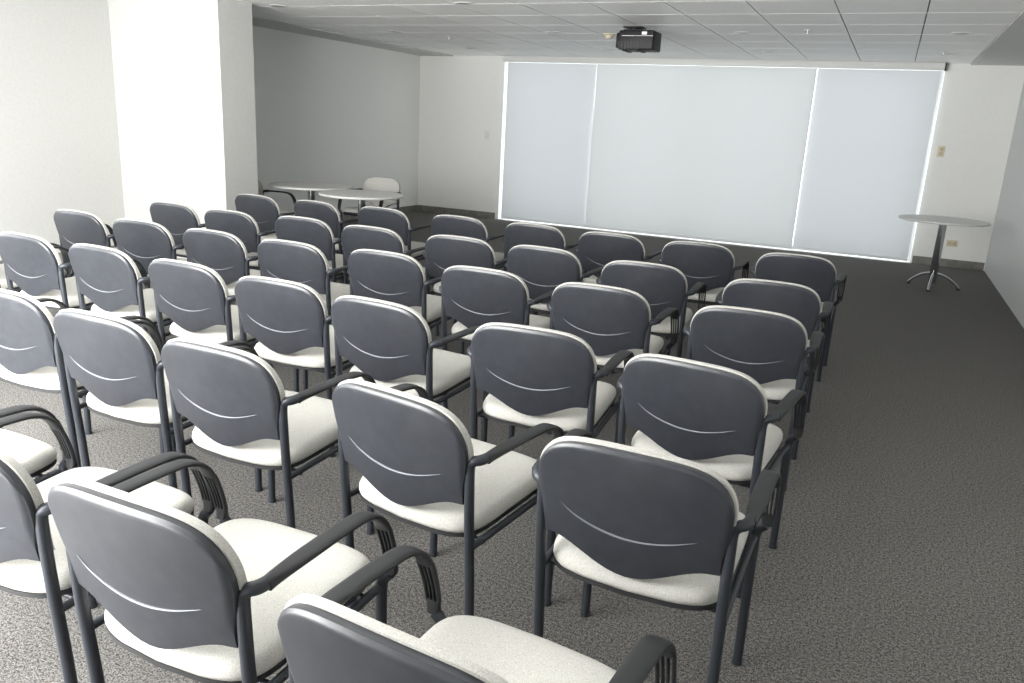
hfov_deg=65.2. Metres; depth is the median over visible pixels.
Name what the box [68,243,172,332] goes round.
chair
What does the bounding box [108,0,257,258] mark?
wall column
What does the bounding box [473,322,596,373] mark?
cushion
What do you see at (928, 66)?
blind headrail
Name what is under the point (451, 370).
seat cushion
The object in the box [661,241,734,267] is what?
cushion
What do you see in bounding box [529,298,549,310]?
seat cushion
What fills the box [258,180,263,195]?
cushion
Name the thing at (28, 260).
backrest
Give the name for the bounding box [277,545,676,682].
chair
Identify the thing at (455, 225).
cushion
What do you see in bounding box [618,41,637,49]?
vent grille
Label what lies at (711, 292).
seat cushion
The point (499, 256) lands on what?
seat cushion
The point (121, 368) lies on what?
chair
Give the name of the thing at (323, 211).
cushion
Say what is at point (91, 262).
cushion
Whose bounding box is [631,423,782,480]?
seat cushion
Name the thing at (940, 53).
recessed light
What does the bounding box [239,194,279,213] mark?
cushion
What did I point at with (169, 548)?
cushion
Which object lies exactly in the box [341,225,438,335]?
chair
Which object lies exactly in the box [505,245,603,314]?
chair
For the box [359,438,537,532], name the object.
seat cushion
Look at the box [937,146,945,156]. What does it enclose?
light switch
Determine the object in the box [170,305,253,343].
seat cushion
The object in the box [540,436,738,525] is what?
cushion
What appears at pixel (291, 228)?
cushion
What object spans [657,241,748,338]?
chair
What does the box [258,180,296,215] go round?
chair
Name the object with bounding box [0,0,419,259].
wall
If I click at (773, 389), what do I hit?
seat cushion
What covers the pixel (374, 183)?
cushion
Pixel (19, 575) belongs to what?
seat cushion
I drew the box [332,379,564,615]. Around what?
chair
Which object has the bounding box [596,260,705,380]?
chair
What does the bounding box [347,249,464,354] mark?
chair
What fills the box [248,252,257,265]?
seat cushion
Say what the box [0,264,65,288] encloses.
seat cushion
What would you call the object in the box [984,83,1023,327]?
wall
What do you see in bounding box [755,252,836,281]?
cushion
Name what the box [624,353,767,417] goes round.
cushion
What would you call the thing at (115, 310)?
seat cushion
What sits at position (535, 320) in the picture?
seat cushion
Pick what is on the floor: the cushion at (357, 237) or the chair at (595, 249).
the chair at (595, 249)
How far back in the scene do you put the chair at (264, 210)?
6.71 m
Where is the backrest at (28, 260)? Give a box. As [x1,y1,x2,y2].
[1,231,66,286]
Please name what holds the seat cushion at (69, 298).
on the chair at (31, 262)
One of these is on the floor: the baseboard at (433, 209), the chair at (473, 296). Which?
the chair at (473, 296)
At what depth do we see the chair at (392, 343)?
3.19 m
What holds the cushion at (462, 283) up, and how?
on the chair at (473, 296)
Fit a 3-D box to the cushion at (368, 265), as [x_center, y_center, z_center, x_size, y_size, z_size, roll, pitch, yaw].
[-0.683,-0.330,4.327,0.480,0.333,0.093,10,17,24]
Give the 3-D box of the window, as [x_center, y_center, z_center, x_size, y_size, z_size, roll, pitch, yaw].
[2.578,-2.664,11.272,5.885,2.390,0.060,10,17,23]
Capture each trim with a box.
[252,16,452,55]
[498,218,909,262]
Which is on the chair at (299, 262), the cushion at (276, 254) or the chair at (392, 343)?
the cushion at (276, 254)
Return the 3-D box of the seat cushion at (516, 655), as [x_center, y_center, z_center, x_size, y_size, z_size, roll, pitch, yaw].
[-0.045,0.688,1.462,0.454,0.078,0.494,11,17,28]
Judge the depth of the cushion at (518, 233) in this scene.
5.72 m
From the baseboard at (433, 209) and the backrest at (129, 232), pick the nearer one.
the backrest at (129, 232)
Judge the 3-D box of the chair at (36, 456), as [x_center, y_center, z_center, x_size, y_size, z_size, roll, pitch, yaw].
[-1.676,0.418,2.312,0.574,0.804,0.564,10,17,23]
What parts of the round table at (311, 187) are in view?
column post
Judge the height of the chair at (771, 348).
0.804 m
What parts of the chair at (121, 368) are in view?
leg, seat rail, armrest, leg, leg, seat rail, armrest, leg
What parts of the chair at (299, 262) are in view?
leg, leg, armrest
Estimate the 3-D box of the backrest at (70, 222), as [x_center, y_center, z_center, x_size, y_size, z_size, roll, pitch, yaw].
[-2.837,-0.702,5.275,0.480,0.333,0.093,10,17,25]
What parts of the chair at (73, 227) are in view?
leg, leg, armrest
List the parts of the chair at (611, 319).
leg, leg, seat rail, armrest, leg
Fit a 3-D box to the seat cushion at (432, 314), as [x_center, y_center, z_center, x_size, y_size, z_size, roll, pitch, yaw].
[-0.584,-0.204,4.599,0.454,0.078,0.494,10,17,24]
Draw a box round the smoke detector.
[603,33,614,38]
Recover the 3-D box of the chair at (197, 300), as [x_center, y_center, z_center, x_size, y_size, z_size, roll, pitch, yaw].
[-1.437,-0.040,4.021,0.574,0.804,0.564,10,17,25]
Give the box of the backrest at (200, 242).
[186,228,247,257]
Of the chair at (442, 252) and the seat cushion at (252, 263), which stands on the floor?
the chair at (442, 252)
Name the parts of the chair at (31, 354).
armrest, leg, seat rail, leg, armrest, leg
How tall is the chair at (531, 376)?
0.804 m
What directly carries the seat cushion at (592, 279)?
on the chair at (595, 249)
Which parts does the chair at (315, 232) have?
leg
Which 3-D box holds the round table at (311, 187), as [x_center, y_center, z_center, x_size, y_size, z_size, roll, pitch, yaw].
[-2.171,-1.327,8.686,0.880,0.735,0.880,10,17,23]
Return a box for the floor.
[0,211,1023,682]
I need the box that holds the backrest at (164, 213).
[153,201,199,224]
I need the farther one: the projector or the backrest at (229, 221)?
the projector
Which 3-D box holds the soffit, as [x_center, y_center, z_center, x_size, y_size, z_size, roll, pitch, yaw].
[3.294,-1.997,4.327,0.579,0.042,11.570,10,17,23]
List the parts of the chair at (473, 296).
leg, leg, armrest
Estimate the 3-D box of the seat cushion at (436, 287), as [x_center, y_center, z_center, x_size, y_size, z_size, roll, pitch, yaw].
[-0.243,-0.374,5.282,0.454,0.078,0.494,9,16,21]
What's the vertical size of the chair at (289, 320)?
0.804 m
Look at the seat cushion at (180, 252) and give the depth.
6.00 m
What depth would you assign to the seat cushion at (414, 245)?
6.47 m
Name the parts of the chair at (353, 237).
leg, leg, armrest, leg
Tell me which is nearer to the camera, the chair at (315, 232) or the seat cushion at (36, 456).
the seat cushion at (36, 456)
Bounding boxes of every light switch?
[484,131,488,138]
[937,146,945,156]
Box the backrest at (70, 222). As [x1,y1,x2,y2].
[57,209,108,235]
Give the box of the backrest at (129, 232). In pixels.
[116,218,174,246]
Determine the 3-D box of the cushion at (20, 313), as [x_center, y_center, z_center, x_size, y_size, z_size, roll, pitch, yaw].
[-1.917,-0.046,3.066,0.480,0.333,0.093,10,17,23]
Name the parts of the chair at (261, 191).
armrest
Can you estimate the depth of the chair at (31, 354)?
3.03 m
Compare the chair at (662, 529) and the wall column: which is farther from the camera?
the wall column
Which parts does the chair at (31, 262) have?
leg, armrest, leg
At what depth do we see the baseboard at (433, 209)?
12.87 m
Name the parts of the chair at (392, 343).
leg, leg, seat rail, armrest, leg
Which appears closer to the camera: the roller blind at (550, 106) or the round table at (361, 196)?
the round table at (361, 196)
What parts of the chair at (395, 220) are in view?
leg, armrest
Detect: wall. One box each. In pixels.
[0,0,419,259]
[418,55,1023,270]
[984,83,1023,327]
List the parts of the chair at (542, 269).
leg, armrest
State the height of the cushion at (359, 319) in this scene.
0.333 m
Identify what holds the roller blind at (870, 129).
attached to the wall at (462, 98)
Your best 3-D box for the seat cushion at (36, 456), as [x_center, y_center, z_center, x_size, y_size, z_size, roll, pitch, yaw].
[-1.659,0.365,2.330,0.454,0.078,0.494,10,17,23]
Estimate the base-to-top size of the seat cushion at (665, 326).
0.078 m
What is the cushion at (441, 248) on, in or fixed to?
on the chair at (442, 252)
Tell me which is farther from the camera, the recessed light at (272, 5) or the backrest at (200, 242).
the recessed light at (272, 5)
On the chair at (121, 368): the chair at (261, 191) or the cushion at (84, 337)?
the cushion at (84, 337)
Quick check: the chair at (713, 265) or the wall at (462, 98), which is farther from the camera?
the wall at (462, 98)
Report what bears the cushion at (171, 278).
on the chair at (197, 300)
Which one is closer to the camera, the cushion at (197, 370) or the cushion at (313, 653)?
the cushion at (313, 653)
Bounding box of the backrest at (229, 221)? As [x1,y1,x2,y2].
[208,209,259,233]
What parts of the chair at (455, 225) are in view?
leg, armrest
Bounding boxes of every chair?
[0,231,93,310]
[0,243,73,292]
[0,288,164,466]
[0,405,68,484]
[0,412,215,682]
[48,459,397,682]
[53,308,262,491]
[54,209,170,320]
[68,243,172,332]
[112,218,186,283]
[148,258,298,391]
[150,201,205,257]
[161,337,375,534]
[183,228,259,346]
[204,209,275,269]
[234,276,353,457]
[235,194,294,240]
[257,239,349,377]
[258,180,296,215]
[275,216,348,282]
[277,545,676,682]
[294,200,357,283]
[331,295,488,442]
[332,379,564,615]
[338,177,400,231]
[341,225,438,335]
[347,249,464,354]
[358,206,430,260]
[423,235,506,325]
[430,215,503,290]
[439,265,553,408]
[467,322,633,450]
[502,222,586,273]
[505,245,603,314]
[532,428,780,682]
[546,282,678,433]
[575,231,661,283]
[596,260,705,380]
[617,353,806,598]
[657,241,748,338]
[683,305,823,491]
[715,278,832,427]
[750,252,846,381]
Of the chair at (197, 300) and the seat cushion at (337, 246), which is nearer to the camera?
the chair at (197, 300)
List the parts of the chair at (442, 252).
leg, leg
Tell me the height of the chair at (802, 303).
0.804 m
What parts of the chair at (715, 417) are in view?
leg, leg, seat rail, leg, armrest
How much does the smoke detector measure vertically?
0.051 m
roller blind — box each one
[501,62,596,226]
[585,64,816,248]
[792,68,941,260]
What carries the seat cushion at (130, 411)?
on the chair at (121, 368)
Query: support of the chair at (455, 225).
on the floor
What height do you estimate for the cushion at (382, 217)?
0.333 m
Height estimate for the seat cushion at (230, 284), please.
0.078 m
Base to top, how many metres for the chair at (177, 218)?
0.804 m
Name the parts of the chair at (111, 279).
leg, armrest, leg, seat rail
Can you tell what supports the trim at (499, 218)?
attached to the wall at (462, 98)
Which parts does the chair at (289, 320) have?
leg, leg, leg, seat rail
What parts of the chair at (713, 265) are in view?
leg, armrest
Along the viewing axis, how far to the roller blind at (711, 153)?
11.01 m
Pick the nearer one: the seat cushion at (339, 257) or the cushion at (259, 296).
the cushion at (259, 296)
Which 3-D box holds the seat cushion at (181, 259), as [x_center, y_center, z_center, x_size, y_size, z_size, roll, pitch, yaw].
[-2.204,-0.472,5.269,0.454,0.078,0.494,10,17,23]
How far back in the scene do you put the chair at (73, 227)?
5.20 m
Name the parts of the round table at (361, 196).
column post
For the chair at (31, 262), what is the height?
0.804 m
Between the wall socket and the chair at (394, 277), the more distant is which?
the wall socket
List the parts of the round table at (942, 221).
leg, leg, column post, leg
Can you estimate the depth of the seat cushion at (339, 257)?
5.63 m
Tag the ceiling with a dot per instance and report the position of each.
(842, 30)
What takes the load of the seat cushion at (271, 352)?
on the chair at (289, 320)
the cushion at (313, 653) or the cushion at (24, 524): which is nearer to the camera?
the cushion at (313, 653)
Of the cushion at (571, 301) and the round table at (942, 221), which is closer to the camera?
the cushion at (571, 301)
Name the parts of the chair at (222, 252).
leg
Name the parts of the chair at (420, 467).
leg, seat rail, armrest, leg, leg, seat rail, armrest, leg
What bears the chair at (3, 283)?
on the floor
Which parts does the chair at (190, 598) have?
leg, seat rail, armrest, leg, leg, seat rail, armrest, leg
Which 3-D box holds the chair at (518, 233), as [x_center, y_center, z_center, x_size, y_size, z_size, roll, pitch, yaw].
[0.244,-0.513,6.053,0.574,0.804,0.564,10,17,25]
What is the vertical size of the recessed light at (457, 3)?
0.006 m
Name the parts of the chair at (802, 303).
leg, armrest, leg, leg, armrest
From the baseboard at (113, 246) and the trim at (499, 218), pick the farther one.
the trim at (499, 218)
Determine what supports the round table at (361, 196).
on the floor
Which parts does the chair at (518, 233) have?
leg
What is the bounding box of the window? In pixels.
[517,62,943,260]
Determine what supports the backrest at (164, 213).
on the chair at (177, 218)
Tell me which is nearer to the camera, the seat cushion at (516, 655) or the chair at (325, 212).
the seat cushion at (516, 655)
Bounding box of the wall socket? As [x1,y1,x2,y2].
[946,240,957,246]
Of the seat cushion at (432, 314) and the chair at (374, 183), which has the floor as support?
the chair at (374, 183)
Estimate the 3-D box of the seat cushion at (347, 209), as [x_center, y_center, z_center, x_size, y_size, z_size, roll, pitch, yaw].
[-1.607,-1.472,9.015,0.454,0.078,0.494,9,17,21]
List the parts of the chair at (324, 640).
leg, armrest, leg, armrest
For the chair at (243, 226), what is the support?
on the floor
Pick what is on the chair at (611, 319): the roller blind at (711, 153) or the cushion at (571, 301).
the cushion at (571, 301)
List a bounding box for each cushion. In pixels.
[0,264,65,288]
[0,288,55,333]
[0,364,82,389]
[0,428,56,473]
[0,449,54,549]
[0,467,193,592]
[20,276,91,307]
[55,476,246,589]
[58,308,160,363]
[74,243,140,279]
[86,370,185,423]
[91,288,168,321]
[105,518,369,680]
[139,258,186,275]
[152,258,228,297]
[167,337,285,400]
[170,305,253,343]
[176,248,186,255]
[192,390,337,465]
[226,269,259,295]
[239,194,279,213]
[239,276,327,317]
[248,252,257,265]
[254,325,347,367]
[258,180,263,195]
[261,233,276,240]
[261,239,328,270]
[279,216,333,241]
[280,210,293,215]
[284,594,509,682]
[298,200,340,220]
[320,282,349,306]
[327,253,347,274]
[334,238,342,249]
[336,295,431,343]
[338,379,473,459]
[343,207,357,212]
[345,225,404,251]
[350,348,470,396]
[352,249,425,281]
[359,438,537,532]
[360,206,409,227]
[363,177,399,206]
[405,241,425,256]
[410,294,440,322]
[420,615,615,682]
[428,235,495,262]
[433,281,440,293]
[435,215,487,237]
[444,265,528,301]
[451,314,549,339]
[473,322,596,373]
[483,381,615,430]
[495,252,503,260]
[506,222,565,246]
[510,245,581,275]
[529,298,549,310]
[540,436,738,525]
[552,282,650,321]
[553,512,748,605]
[580,231,644,256]
[583,275,597,283]
[595,335,663,367]
[601,260,687,292]
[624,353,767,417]
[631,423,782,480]
[651,308,692,332]
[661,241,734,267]
[688,287,724,301]
[690,305,807,349]
[722,278,820,314]
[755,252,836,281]
[760,379,795,399]
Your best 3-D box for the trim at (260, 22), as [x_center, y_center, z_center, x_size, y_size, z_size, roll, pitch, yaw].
[-3.607,-3.181,7.335,0.590,0.042,11.570,10,17,23]
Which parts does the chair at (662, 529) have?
leg, seat rail, armrest, leg, leg, seat rail, leg, armrest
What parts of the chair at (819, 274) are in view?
leg, leg, leg, armrest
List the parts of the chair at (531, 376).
leg, seat rail, leg, leg, seat rail, leg, armrest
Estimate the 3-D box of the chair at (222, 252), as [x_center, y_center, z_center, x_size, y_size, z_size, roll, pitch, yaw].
[-1.676,-0.322,5.000,0.574,0.804,0.564,10,17,25]
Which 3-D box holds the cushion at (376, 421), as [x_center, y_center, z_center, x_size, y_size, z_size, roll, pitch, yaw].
[-0.309,0.279,2.185,0.480,0.333,0.093,13,18,32]
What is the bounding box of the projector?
[616,26,661,52]
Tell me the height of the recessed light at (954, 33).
0.006 m
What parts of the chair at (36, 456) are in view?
armrest, seat rail, leg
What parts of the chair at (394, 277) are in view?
leg, leg, armrest, seat rail, leg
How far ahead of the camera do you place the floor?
3.15 m
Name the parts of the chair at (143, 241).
leg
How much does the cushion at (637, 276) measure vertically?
0.333 m
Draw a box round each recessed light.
[269,4,286,7]
[454,2,473,4]
[940,53,957,54]
[951,32,972,34]
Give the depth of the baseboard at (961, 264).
10.07 m
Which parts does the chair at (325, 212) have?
leg, armrest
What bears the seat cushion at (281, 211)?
on the chair at (261, 191)
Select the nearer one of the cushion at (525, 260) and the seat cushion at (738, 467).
the seat cushion at (738, 467)
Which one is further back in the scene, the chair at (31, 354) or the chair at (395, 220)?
the chair at (395, 220)
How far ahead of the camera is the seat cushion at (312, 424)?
2.61 m
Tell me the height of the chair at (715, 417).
0.804 m
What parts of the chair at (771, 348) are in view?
leg, armrest, leg, leg, seat rail, armrest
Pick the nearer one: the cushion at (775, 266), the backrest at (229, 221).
the cushion at (775, 266)
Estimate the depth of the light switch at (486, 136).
12.36 m
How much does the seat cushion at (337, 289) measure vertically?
0.078 m
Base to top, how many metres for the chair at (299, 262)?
0.804 m
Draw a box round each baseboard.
[0,245,114,263]
[343,205,417,219]
[418,205,494,218]
[912,256,984,270]
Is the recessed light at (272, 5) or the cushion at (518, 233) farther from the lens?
the recessed light at (272, 5)
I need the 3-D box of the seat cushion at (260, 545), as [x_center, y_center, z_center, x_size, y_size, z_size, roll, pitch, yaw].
[-0.612,0.559,1.824,0.454,0.078,0.494,10,17,24]
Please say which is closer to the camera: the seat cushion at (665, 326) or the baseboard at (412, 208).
the seat cushion at (665, 326)
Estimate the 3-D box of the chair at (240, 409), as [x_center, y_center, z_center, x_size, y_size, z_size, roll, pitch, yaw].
[-0.824,0.338,2.763,0.574,0.804,0.564,10,17,25]
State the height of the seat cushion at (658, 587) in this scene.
0.078 m
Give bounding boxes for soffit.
[971,10,1023,65]
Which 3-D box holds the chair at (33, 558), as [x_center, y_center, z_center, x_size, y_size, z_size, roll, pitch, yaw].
[-1.153,0.517,2.052,0.574,0.804,0.564,10,17,23]
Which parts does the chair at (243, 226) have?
leg, armrest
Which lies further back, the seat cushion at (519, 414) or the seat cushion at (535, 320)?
the seat cushion at (535, 320)
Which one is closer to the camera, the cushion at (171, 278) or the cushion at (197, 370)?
the cushion at (197, 370)
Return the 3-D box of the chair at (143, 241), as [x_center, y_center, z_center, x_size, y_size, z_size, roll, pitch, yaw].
[-2.220,-0.419,5.250,0.574,0.804,0.564,10,17,23]
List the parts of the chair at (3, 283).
armrest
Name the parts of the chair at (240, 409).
leg, seat rail, armrest, leg, leg, seat rail, armrest, leg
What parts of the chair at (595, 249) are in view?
leg, armrest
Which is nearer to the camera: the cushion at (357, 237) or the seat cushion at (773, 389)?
the seat cushion at (773, 389)
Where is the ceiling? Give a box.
[238,0,1023,63]
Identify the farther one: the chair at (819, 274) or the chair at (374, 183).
the chair at (374, 183)
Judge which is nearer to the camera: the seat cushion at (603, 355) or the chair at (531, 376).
the chair at (531, 376)
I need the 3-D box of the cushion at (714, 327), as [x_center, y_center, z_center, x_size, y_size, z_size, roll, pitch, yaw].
[0.988,0.017,3.382,0.480,0.333,0.093,9,17,22]
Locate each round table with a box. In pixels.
[269,181,352,253]
[318,190,403,224]
[898,214,990,291]
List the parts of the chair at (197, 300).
leg, leg, leg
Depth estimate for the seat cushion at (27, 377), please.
3.11 m
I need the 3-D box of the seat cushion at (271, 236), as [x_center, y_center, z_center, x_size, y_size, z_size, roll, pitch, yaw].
[-2.045,-0.951,7.039,0.454,0.078,0.494,11,17,26]
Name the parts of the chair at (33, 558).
armrest, leg, seat rail, leg, armrest, leg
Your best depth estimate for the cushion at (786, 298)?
3.97 m
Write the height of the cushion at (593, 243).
0.333 m
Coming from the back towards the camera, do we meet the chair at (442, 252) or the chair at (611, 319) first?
the chair at (442, 252)
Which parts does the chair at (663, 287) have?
leg, leg, armrest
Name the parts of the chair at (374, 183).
leg, armrest, armrest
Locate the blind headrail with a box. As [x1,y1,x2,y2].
[502,56,946,70]
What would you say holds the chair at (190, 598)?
on the floor

